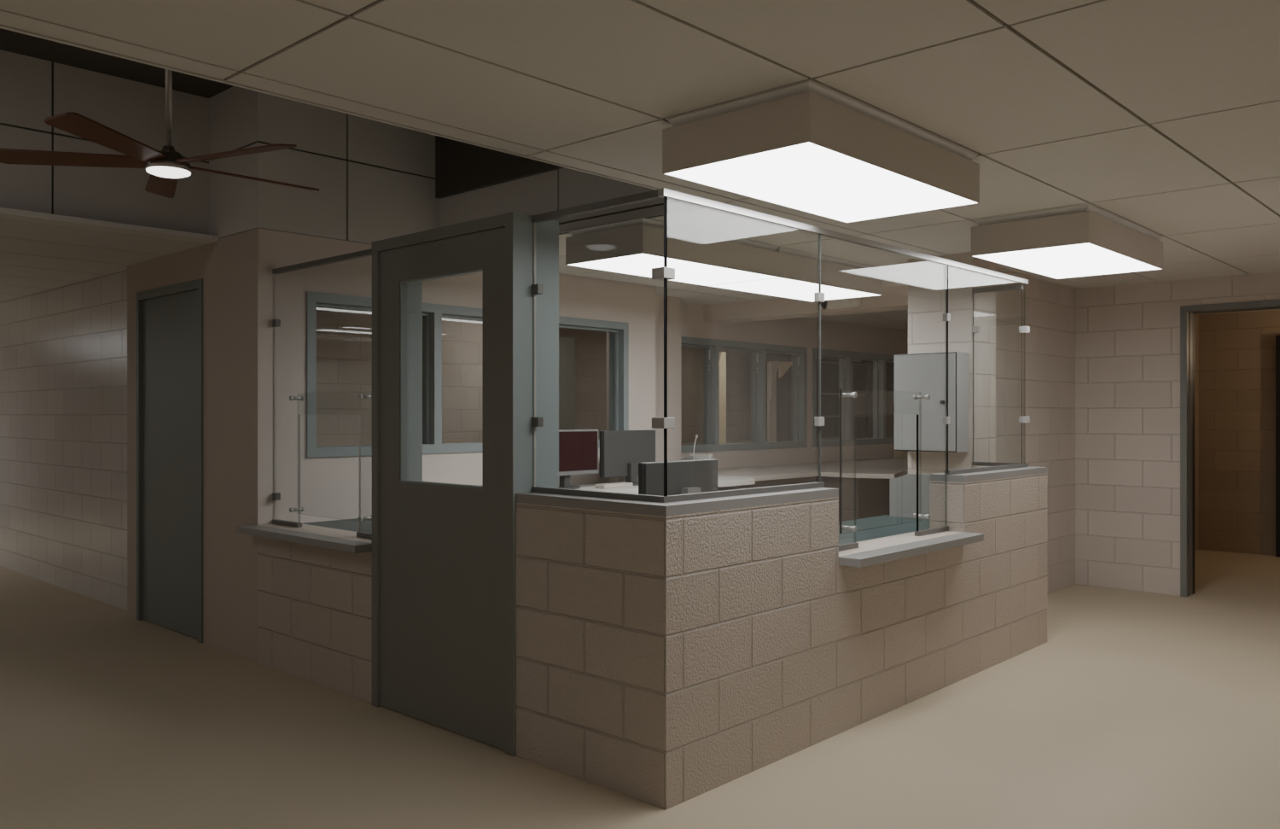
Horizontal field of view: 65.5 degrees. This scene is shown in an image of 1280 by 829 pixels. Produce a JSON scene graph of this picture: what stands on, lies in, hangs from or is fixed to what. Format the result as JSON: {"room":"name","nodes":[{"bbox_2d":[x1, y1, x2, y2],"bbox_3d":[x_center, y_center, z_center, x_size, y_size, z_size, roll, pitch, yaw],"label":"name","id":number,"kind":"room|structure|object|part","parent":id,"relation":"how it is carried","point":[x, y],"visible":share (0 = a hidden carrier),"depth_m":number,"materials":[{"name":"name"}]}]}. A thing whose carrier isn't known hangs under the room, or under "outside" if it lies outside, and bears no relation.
{"room":"public hall","nodes":[
{"label":"public hall","id":0,"kind":"room"},
{"bbox_2d":[0,269,127,610],"bbox_3d":[-7.102,0.171,10.414,10.043,2.435,0.200,0,0,43],"label":"wall","id":1,"kind":"structure","parent":0,"point":[63,350],"depth_m":7.88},
{"bbox_2d":[0,49,210,234],"bbox_3d":[-5.017,-1.472,3.473,0.120,0.860,7.010,0,0,43],"label":"wall","id":2,"kind":"structure","parent":0,"point":[32,90],"depth_m":5.53,"materials":[{"name":"beige paint"}]},
{"bbox_2d":[0,28,233,98],"bbox_3d":[-3.509,-1.927,2.953,3.065,0.050,8.300,0,0,43],"label":"ceiling","id":3,"kind":"structure","parent":0,"point":[10,41],"depth_m":5.41,"materials":[{"name":"black paint"}]},
{"bbox_2d":[0,69,319,197],"bbox_3d":[-1.768,-1.406,3.833,1.173,0.992,1.120,0,0,43],"label":"ceiling fan","id":4,"kind":"object","parent":3,"relation":"hanging from","point":[165,165],"visible":0.98,"depth_m":3.72,"materials":[{"name":"brown wood"}]},
{"bbox_3d":[-2.133,-0.958,3.737,0.530,0.008,0.114,0,-12,-11],"label":"fan blade","id":5,"kind":"part","parent":4,"relation":"part of","materials":[{"name":"brown wood"}]},
{"bbox_3d":[-1.842,-0.958,3.463,0.114,0.008,0.530,-12,-2,7],"label":"fan blade","id":6,"kind":"part","parent":4,"relation":"part of","materials":[{"name":"brown wood"}]},
{"bbox_3d":[-1.963,-0.958,4.098,0.114,0.008,0.530,14,-7,-28],"label":"fan blade","id":7,"kind":"part","parent":4,"relation":"part of","materials":[{"name":"brown wood"}]},
{"bbox_3d":[-1.492,-0.958,3.655,0.530,0.008,0.114,0,12,25],"label":"fan blade","id":8,"kind":"part","parent":4,"relation":"part of","materials":[{"name":"brown wood"}]},
{"bbox_3d":[-1.567,-0.958,4.048,0.114,0.008,0.530,16,11,42],"label":"fan blade","id":9,"kind":"part","parent":4,"relation":"part of","materials":[{"name":"brown wood"}]},
{"bbox_2d":[127,86,624,794],"bbox_3d":[-1.729,-0.257,5.325,4.757,3.290,0.200,0,0,43],"label":"wall","id":10,"kind":"structure","parent":0,"point":[570,561],"depth_m":5.25,"materials":[{"name":"beige brick"}]},
{"bbox_2d":[0,207,218,241],"bbox_3d":[-4.884,-1.042,3.342,0.010,0.030,6.999,0,0,43],"label":"trim","id":11,"kind":"structure","parent":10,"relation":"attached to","point":[2,210],"depth_m":5.44,"materials":[{"name":"paint"}]},
{"bbox_2d":[136,278,203,643],"bbox_3d":[-2.989,0.282,6.433,1.018,2.212,0.132,0,0,43],"label":"door","id":12,"kind":"structure","parent":10,"relation":"in","point":[170,318],"depth_m":6.41,"materials":[{"name":"paint"}]},
{"bbox_2d":[236,523,372,552],"bbox_3d":[-1.689,0.636,5.218,1.224,0.038,0.302,0,0,43],"label":"ledge","id":13,"kind":"object","parent":10,"relation":"attached to","point":[328,538],"visible":0.96,"depth_m":5.11,"materials":[{"name":"laminate"}]},
{"bbox_3d":[-1.638,0.619,5.240,1.180,0.002,0.200,0,0,43],"label":"sill","id":14,"kind":"part","parent":13,"relation":"part of","materials":[{"name":"grey stone"}]},
{"bbox_2d":[272,248,372,538],"bbox_3d":[-1.623,-0.102,5.257,1.177,1.440,0.081,0,0,43],"label":"glass screen","id":15,"kind":"object","parent":13,"relation":"on","point":[276,322],"visible":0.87,"depth_m":5.52,"materials":[{"name":"glass"}]},
{"bbox_3d":[-1.638,-0.809,5.241,1.177,0.026,0.028,0,0,43],"label":"rail","id":16,"kind":"part","parent":15,"relation":"part of","materials":[{"name":"grey metal"}]},
{"bbox_2d":[372,211,558,756],"bbox_3d":[-0.813,0.282,4.492,1.046,2.212,0.254,0,0,43],"label":"door","id":17,"kind":"structure","parent":10,"relation":"in","point":[444,554],"depth_m":4.32,"materials":[{"name":"grey paint"}]},
{"bbox_2d":[256,91,655,524],"bbox_3d":[-1.068,-0.257,6.843,0.166,3.290,3.323,0,0,43],"label":"wall","id":18,"kind":"structure","parent":0,"point":[328,485],"depth_m":5.92,"materials":[{"name":"beige paint"}]},
{"bbox_2d":[306,290,628,457],"bbox_3d":[-1.068,-0.232,6.823,0.162,0.965,2.705,0,0,43],"label":"window","id":19,"kind":"structure","parent":18,"relation":"in","point":[433,314],"depth_m":6.46,"materials":[{"name":"grey paint"}]},
{"bbox_2d":[439,167,704,233],"bbox_3d":[-0.425,-1.467,5.721,2.315,0.870,0.100,0,0,43],"label":"wall","id":20,"kind":"structure","parent":0,"point":[564,188],"depth_m":5.69,"materials":[{"name":"beige paint"}]},
{"bbox_2d":[435,135,564,198],"bbox_3d":[-0.675,-1.652,5.863,1.745,0.500,0.033,0,0,43],"label":"wall panel","id":21,"kind":"object","parent":20,"relation":"attached to","point":[460,166],"depth_m":6.17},
{"bbox_2d":[316,306,861,446],"bbox_3d":[0.016,0.180,11.576,2.481,2.415,12.205,0,0,26],"label":"wall","id":22,"kind":"structure","parent":0,"point":[344,336],"depth_m":9.02,"materials":[{"name":"beige paint"}]},
{"bbox_2d":[558,337,575,429],"bbox_3d":[-0.809,0.308,9.931,0.040,2.160,0.400,0,0,43],"label":"door","id":23,"kind":"structure","parent":22,"relation":"in","point":[567,345],"depth_m":9.98,"materials":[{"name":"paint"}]},
{"bbox_2d":[719,351,726,443],"bbox_3d":[1.024,0.298,12.609,0.040,2.180,0.160,0,0,43],"label":"trim","id":24,"kind":"structure","parent":22,"relation":"attached to","point":[722,354],"depth_m":12.61,"materials":[{"name":"beige paint"}]},
{"bbox_2d":[765,352,792,442],"bbox_3d":[1.895,0.238,13.664,0.200,2.300,0.650,0,0,43],"label":"window","id":25,"kind":"structure","parent":22,"relation":"attached to","point":[778,366],"depth_m":13.64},
{"bbox_2d":[815,358,871,440],"bbox_3d":[2.924,-0.212,14.823,0.070,1.200,1.950,0,0,43],"label":"window","id":26,"kind":"structure","parent":22,"relation":"in","point":[829,368],"depth_m":14.88,"materials":[{"name":"clear glass"}]},
{"bbox_2d":[0,0,1279,331],"bbox_3d":[-1.817,-1.042,7.318,22.000,0.030,17.000,0,0,43],"label":"ceiling","id":27,"kind":"structure","parent":0,"point":[1161,118],"depth_m":3.12,"materials":[{"name":"tile"}]},
{"bbox_2d":[0,23,659,189],"bbox_3d":[-2.405,-1.464,1.885,0.056,0.875,8.240,0,0,43],"label":"trim","id":28,"kind":"structure","parent":27,"relation":"attached to","point":[44,37],"depth_m":3.22,"materials":[{"name":"metal"}]},
{"bbox_2d":[565,217,780,285],"bbox_3d":[0.223,-0.933,5.856,0.590,0.185,1.245,0,0,43],"label":"light fixture","id":29,"kind":"object","parent":27,"relation":"attached to","point":[635,247],"visible":1,"depth_m":5.56,"materials":[{"name":"silver metal"}]},
{"bbox_2d":[569,253,777,285],"bbox_3d":[0.223,-0.844,5.856,0.582,0.003,1.237,0,0,43],"label":"diffuser","id":30,"kind":"object","parent":29,"relation":"attached to","point":[688,269],"depth_m":5.71,"materials":[{"name":"white plastic"}]},
{"bbox_2d":[569,217,778,250],"bbox_3d":[0.223,-1.011,5.842,0.566,0.030,1.221,0,0,43],"label":"housing","id":31,"kind":"object","parent":29,"relation":"on","point":[642,223],"depth_m":5.48,"materials":[{"name":"metal"}]},
{"bbox_2d":[708,247,882,301],"bbox_3d":[1.070,-0.933,6.768,0.590,0.185,1.245,0,0,43],"label":"light fixture","id":32,"kind":"object","parent":27,"relation":"attached to","point":[799,279],"visible":0.82,"depth_m":6.59,"materials":[{"name":"silver metal"}]},
{"bbox_2d":[709,277,879,301],"bbox_3d":[1.070,-0.844,6.768,0.582,0.003,1.237,0,0,43],"label":"diffuser","id":33,"kind":"object","parent":32,"relation":"attached to","point":[802,288],"depth_m":6.68,"materials":[{"name":"white plastic"}]},
{"bbox_2d":[773,247,879,272],"bbox_3d":[1.071,-1.011,6.754,0.566,0.030,1.221,0,0,43],"label":"housing","id":34,"kind":"object","parent":32,"relation":"on","point":[785,253],"depth_m":6.50,"materials":[{"name":"metal"}]},
{"bbox_2d":[704,285,907,323],"bbox_3d":[1.723,-0.949,8.506,2.790,0.157,0.300,0,0,43],"label":"beam","id":35,"kind":"structure","parent":27,"relation":"attached to","point":[893,298],"depth_m":8.72,"materials":[{"name":"beige paint"}]},
{"bbox_2d":[820,296,861,308],"bbox_3d":[1.662,-0.928,8.280,0.394,0.094,0.114,0,0,43],"label":"security camera","id":36,"kind":"object","parent":35,"relation":"attached to","point":[849,302],"visible":0.73,"depth_m":8.26,"materials":[{"name":"beige plastic"}]},
{"bbox_2d":[662,81,979,222],"bbox_3d":[0.715,-0.933,3.722,0.606,0.185,1.219,0,0,43],"label":"light fixture","id":37,"kind":"object","parent":27,"relation":"attached to","point":[810,148],"visible":1,"depth_m":3.44,"materials":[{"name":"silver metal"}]},
{"bbox_2d":[664,142,977,222],"bbox_3d":[0.715,-0.844,3.722,0.598,0.003,1.211,0,0,43],"label":"diffuser","id":38,"kind":"object","parent":37,"relation":"attached to","point":[830,180],"depth_m":3.60,"materials":[{"name":"white plastic"}]},
{"bbox_2d":[971,204,1163,279],"bbox_3d":[2.394,-0.933,5.529,0.606,0.185,1.219,0,0,43],"label":"light fixture","id":39,"kind":"object","parent":27,"relation":"attached to","point":[1082,241],"visible":1,"depth_m":5.20,"materials":[{"name":"white translucent plastic diffuser"},{"name":"painted metal"}]},
{"bbox_2d":[974,243,1159,278],"bbox_3d":[2.394,-0.844,5.529,0.598,0.003,1.211,0,0,43],"label":"diffuser","id":40,"kind":"object","parent":39,"relation":"attached to","point":[1054,260],"depth_m":5.42,"materials":[{"name":"white plastic"}]},
{"bbox_2d":[0,549,1279,828],"bbox_3d":[-0.796,1.413,8.417,22.000,0.050,20.000,0,0,43],"label":"floor","id":41,"kind":"structure","parent":0,"point":[1136,709],"depth_m":4.12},
{"bbox_2d":[302,517,372,532],"bbox_3d":[-1.342,1.008,5.583,1.140,0.760,0.695,0,0,43],"label":"countertop","id":42,"kind":"structure","parent":41,"relation":"on","point":[350,525],"depth_m":5.68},
{"bbox_2d":[570,475,754,494],"bbox_3d":[-0.325,0.953,7.331,0.950,0.870,3.050,0,0,43],"label":"office desk","id":43,"kind":"object","parent":41,"relation":"on","point":[723,480],"visible":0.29,"depth_m":7.64,"materials":[{"name":"white laminate"}]},
{"bbox_2d":[558,429,598,488],"bbox_3d":[-0.527,0.311,6.959,0.180,0.412,0.550,0,0,43],"label":"computer monitor","id":44,"kind":"object","parent":43,"relation":"on","point":[578,448],"visible":0.62,"depth_m":6.96,"materials":[{"name":"red plastic"}]},
{"bbox_2d":[594,482,632,488],"bbox_3d":[-0.184,0.503,7.064,0.100,0.030,0.290,0,0,43],"label":"keyboard","id":45,"kind":"object","parent":43,"relation":"on","point":[614,485],"visible":1,"depth_m":7.01,"materials":[{"name":"white plastic"}]},
{"bbox_2d":[608,475,638,482],"bbox_3d":[-0.083,0.480,7.598,0.120,0.074,0.330,0,0,43],"label":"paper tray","id":46,"kind":"object","parent":43,"relation":"on","point":[611,480],"visible":0.23,"depth_m":7.47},
{"bbox_2d":[599,429,655,485],"bbox_3d":[-0.045,0.317,7.323,0.180,0.402,0.560,0,0,43],"label":"computer monitor","id":47,"kind":"object","parent":43,"relation":"on","point":[621,451],"visible":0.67,"depth_m":7.30,"materials":[{"name":"grey plastic"}]},
{"bbox_2d":[638,458,717,495],"bbox_3d":[0.221,0.418,4.465,0.180,0.418,0.511,0,0,43],"label":"printer","id":48,"kind":"object","parent":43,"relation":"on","point":[696,475],"visible":0.41,"depth_m":4.47,"materials":[{"name":"grey plastic"}]},
{"bbox_3d":[0.232,0.364,4.500,0.040,0.067,0.110,0,0,43],"label":"handle","id":49,"kind":"part","parent":48,"relation":"part of","materials":[{"name":"grey plastic"}]},
{"bbox_2d":[680,434,712,459],"bbox_3d":[0.485,0.345,8.533,0.220,0.346,0.175,0,0,43],"label":"intercom","id":50,"kind":"object","parent":43,"relation":"on","point":[694,456],"visible":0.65,"depth_m":8.51,"materials":[{"name":"white plastic"}]},
{"bbox_3d":[0.469,0.328,8.456,0.010,0.263,0.040,0,0,43],"label":"microphone stem","id":51,"kind":"part","parent":50,"relation":"part of","materials":[{"name":"white plastic"}]},
{"bbox_2d":[717,457,907,521],"bbox_3d":[2.433,0.953,10.093,1.649,0.870,4.748,0,0,43],"label":"office desk","id":52,"kind":"object","parent":41,"relation":"on","point":[864,482],"visible":0.29,"depth_m":9.02,"materials":[{"name":"grey laminate"}]},
{"bbox_3d":[1.243,0.973,8.775,0.020,0.830,1.100,0,0,43],"label":"panel","id":53,"kind":"part","parent":52,"relation":"part of","materials":[{"name":"grey"}]},
{"bbox_3d":[1.722,0.718,9.070,0.540,0.260,0.015,0,0,43],"label":"drawer","id":54,"kind":"part","parent":52,"relation":"part of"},
{"bbox_3d":[1.722,0.978,9.070,0.540,0.220,0.015,0,0,43],"label":"drawer","id":55,"kind":"part","parent":52,"relation":"part of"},
{"bbox_3d":[2.283,0.973,10.129,0.020,0.830,2.100,0,0,43],"label":"panel","id":56,"kind":"part","parent":52,"relation":"part of","materials":[{"name":"white laminate"}]},
{"bbox_2d":[893,447,907,457],"bbox_3d":[3.159,0.453,11.976,0.130,0.130,0.200,0,0,43],"label":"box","id":57,"kind":"object","parent":52,"relation":"on","point":[896,453],"visible":0.54,"depth_m":11.90,"materials":[{"name":"brown"}]},
{"bbox_2d":[838,514,929,544],"bbox_3d":[0.813,1.008,5.011,0.595,0.760,2.760,0,0,43],"label":"countertop","id":58,"kind":"structure","parent":41,"relation":"on","point":[880,520],"depth_m":5.55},
{"bbox_2d":[889,473,929,518],"bbox_3d":[1.746,0.494,5.970,0.533,0.268,0.035,0,0,43],"label":"divider panel","id":59,"kind":"object","parent":58,"relation":"on","point":[902,489],"visible":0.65,"depth_m":6.05,"materials":[{"name":"grey metal"}]},
{"bbox_2d":[606,294,680,461],"bbox_3d":[0.118,0.180,8.512,0.410,2.415,0.736,0,0,43],"label":"wall","id":60,"kind":"structure","parent":0,"point":[673,303],"depth_m":8.66,"materials":[{"name":"beige paint"}]},
{"bbox_2d":[680,436,872,444],"bbox_3d":[1.373,0.878,13.814,0.210,1.020,7.140,0,0,43],"label":"wall","id":61,"kind":"structure","parent":0,"point":[730,441],"depth_m":13.50,"materials":[{"name":"paint"}]},
{"bbox_2d":[680,302,907,490],"bbox_3d":[2.140,0.180,11.115,0.150,2.415,6.050,0,0,43],"label":"wall","id":62,"kind":"structure","parent":0,"point":[803,332],"depth_m":10.58,"materials":[{"name":"beige paint"}]},
{"bbox_2d":[680,336,807,452],"bbox_3d":[0.947,-0.182,9.807,0.142,1.064,2.294,0,0,43],"label":"window","id":63,"kind":"structure","parent":62,"relation":"in","point":[711,346],"depth_m":10.02,"materials":[{"name":"grey paint"}]},
{"bbox_2d":[811,347,894,447],"bbox_3d":[2.595,-0.182,11.581,0.142,1.064,2.331,0,0,43],"label":"window","id":64,"kind":"structure","parent":62,"relation":"in","point":[846,357],"depth_m":11.29,"materials":[{"name":"grey paint"}]},
{"bbox_2d":[667,81,976,160],"bbox_3d":[0.716,-1.011,3.708,0.582,0.030,1.195,0,0,43],"label":"housing","id":65,"kind":"object","parent":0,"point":[807,90],"depth_m":3.32,"materials":[{"name":"paint"}]},
{"bbox_2d":[624,472,1047,809],"bbox_3d":[1.214,0.873,4.852,0.200,1.030,3.514,0,0,43],"label":"wall","id":66,"kind":"structure","parent":0,"point":[749,646],"depth_m":4.05,"materials":[{"name":"beige brick"}]},
{"bbox_2d":[515,487,838,516],"bbox_3d":[0.179,0.340,4.191,0.817,0.037,1.135,0,0,43],"label":"cap","id":67,"kind":"object","parent":66,"relation":"on","point":[668,509],"visible":0.85,"depth_m":3.81,"materials":[{"name":"laminate"}]},
{"bbox_2d":[531,189,674,501],"bbox_3d":[-0.160,-0.251,3.886,0.733,1.143,0.062,0,0,43],"label":"glass screen","id":68,"kind":"object","parent":67,"relation":"on","point":[658,273],"visible":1,"depth_m":3.82,"materials":[{"name":"clear glass"}]},
{"bbox_3d":[-0.181,-0.809,3.886,0.700,0.026,0.028,0,0,43],"label":"rail","id":69,"kind":"part","parent":68,"relation":"part of","materials":[{"name":"grey metal"}]},
{"bbox_2d":[838,530,983,567],"bbox_3d":[1.251,0.636,4.812,0.307,0.038,1.242,0,0,43],"label":"ledge","id":70,"kind":"object","parent":66,"relation":"attached to","point":[869,552],"visible":0.96,"depth_m":4.71,"materials":[{"name":"laminate"}]},
{"bbox_2d":[657,188,1028,551],"bbox_3d":[1.200,-0.102,4.869,0.081,1.440,3.348,0,0,43],"label":"glass screen","id":71,"kind":"object","parent":70,"relation":"on","point":[672,194],"visible":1,"depth_m":4.40,"materials":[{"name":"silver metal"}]},
{"bbox_3d":[0.443,-0.244,4.021,0.012,1.115,1.022,0,0,43],"label":"glass pane","id":72,"kind":"part","parent":71,"relation":"part of","materials":[{"name":"clear glass"}]},
{"bbox_3d":[1.216,-0.809,4.854,0.028,0.026,3.348,0,0,43],"label":"rail","id":73,"kind":"part","parent":71,"relation":"part of","materials":[{"name":"silver metal"}]},
{"bbox_3d":[1.212,-0.095,4.849,0.012,1.414,1.226,0,0,43],"label":"glass pane","id":74,"kind":"part","parent":71,"relation":"part of","materials":[{"name":"clear glass"}]},
{"bbox_3d":[1.990,-0.244,5.686,0.012,1.115,1.036,0,0,43],"label":"glass pane","id":75,"kind":"part","parent":71,"relation":"part of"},
{"bbox_3d":[1.213,0.619,4.850,0.200,0.002,1.238,0,0,43],"label":"sill","id":76,"kind":"part","parent":70,"relation":"part of","materials":[{"name":"grey stone"}]},
{"bbox_2d":[929,465,1047,482],"bbox_3d":[2.023,0.340,5.722,0.200,0.037,1.139,0,0,43],"label":"cap","id":77,"kind":"object","parent":66,"relation":"on","point":[974,476],"visible":0.93,"depth_m":5.47,"materials":[{"name":"laminate"}]},
{"bbox_2d":[971,283,1029,465],"bbox_3d":[2.233,-0.240,6.173,0.351,1.123,0.047,0,0,43],"label":"glass screen","id":78,"kind":"object","parent":77,"relation":"on","point":[1014,287],"visible":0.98,"depth_m":6.16,"materials":[{"name":"clear glass"}]},
{"bbox_3d":[2.220,-0.781,6.187,0.314,0.030,0.028,0,0,43],"label":"rail","id":79,"kind":"part","parent":78,"relation":"part of","materials":[{"name":"grey metal"}]},
{"bbox_2d":[907,251,995,474],"bbox_3d":[2.057,0.180,6.569,0.444,2.415,0.356,0,0,43],"label":"wall pillar","id":80,"kind":"structure","parent":0,"point":[927,280],"depth_m":6.43,"materials":[{"name":"beige brick"}]},
{"bbox_2d":[894,351,969,452],"bbox_3d":[1.857,-0.076,6.374,0.431,0.625,0.202,0,0,43],"label":"upper cabinet","id":81,"kind":"object","parent":80,"relation":"attached to","point":[919,374],"visible":1,"depth_m":6.29,"materials":[{"name":"grey metal"}]},
{"bbox_2d":[995,268,1075,593],"bbox_3d":[2.806,0.180,7.476,0.200,2.415,1.995,0,0,43],"label":"wall","id":82,"kind":"structure","parent":0,"point":[1048,308],"depth_m":7.66,"materials":[{"name":"beige brick"}]},
{"bbox_2d":[1075,271,1279,595],"bbox_3d":[4.452,0.180,7.440,2.280,2.415,0.200,0,0,43],"label":"wall","id":83,"kind":"structure","parent":0,"point":[1127,336],"depth_m":7.83,"materials":[{"name":"beige brick"}]},
{"bbox_2d":[1180,299,1279,597],"bbox_3d":[4.602,0.281,7.300,1.104,2.213,0.228,0,0,43],"label":"door frame","id":84,"kind":"structure","parent":83,"relation":"in","point":[1187,312],"depth_m":7.58,"materials":[{"name":"grey metal"}]},
{"bbox_2d":[1157,273,1279,555],"bbox_3d":[6.054,0.131,8.165,3.620,2.515,3.043,0,0,43],"label":"wall","id":85,"kind":"structure","parent":0,"point":[1235,352],"depth_m":10.03,"materials":[{"name":"painted concrete block"}]},
{"bbox_2d":[1275,335,1279,556],"bbox_3d":[6.621,0.308,9.388,1.055,2.160,0.080,0,0,43],"label":"door","id":86,"kind":"structure","parent":85,"relation":"in","point":[1277,337],"depth_m":9.71,"materials":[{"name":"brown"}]},
{"label":"outside","id":87,"kind":"structure","parent":0,"visible":0},
{"bbox_2d":[861,360,894,437],"bbox_3d":[4.578,0.180,15.641,2.440,2.415,0.100,0,0,43],"label":"window","id":88,"kind":"structure","parent":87,"point":[890,366],"depth_m":16.08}
]}

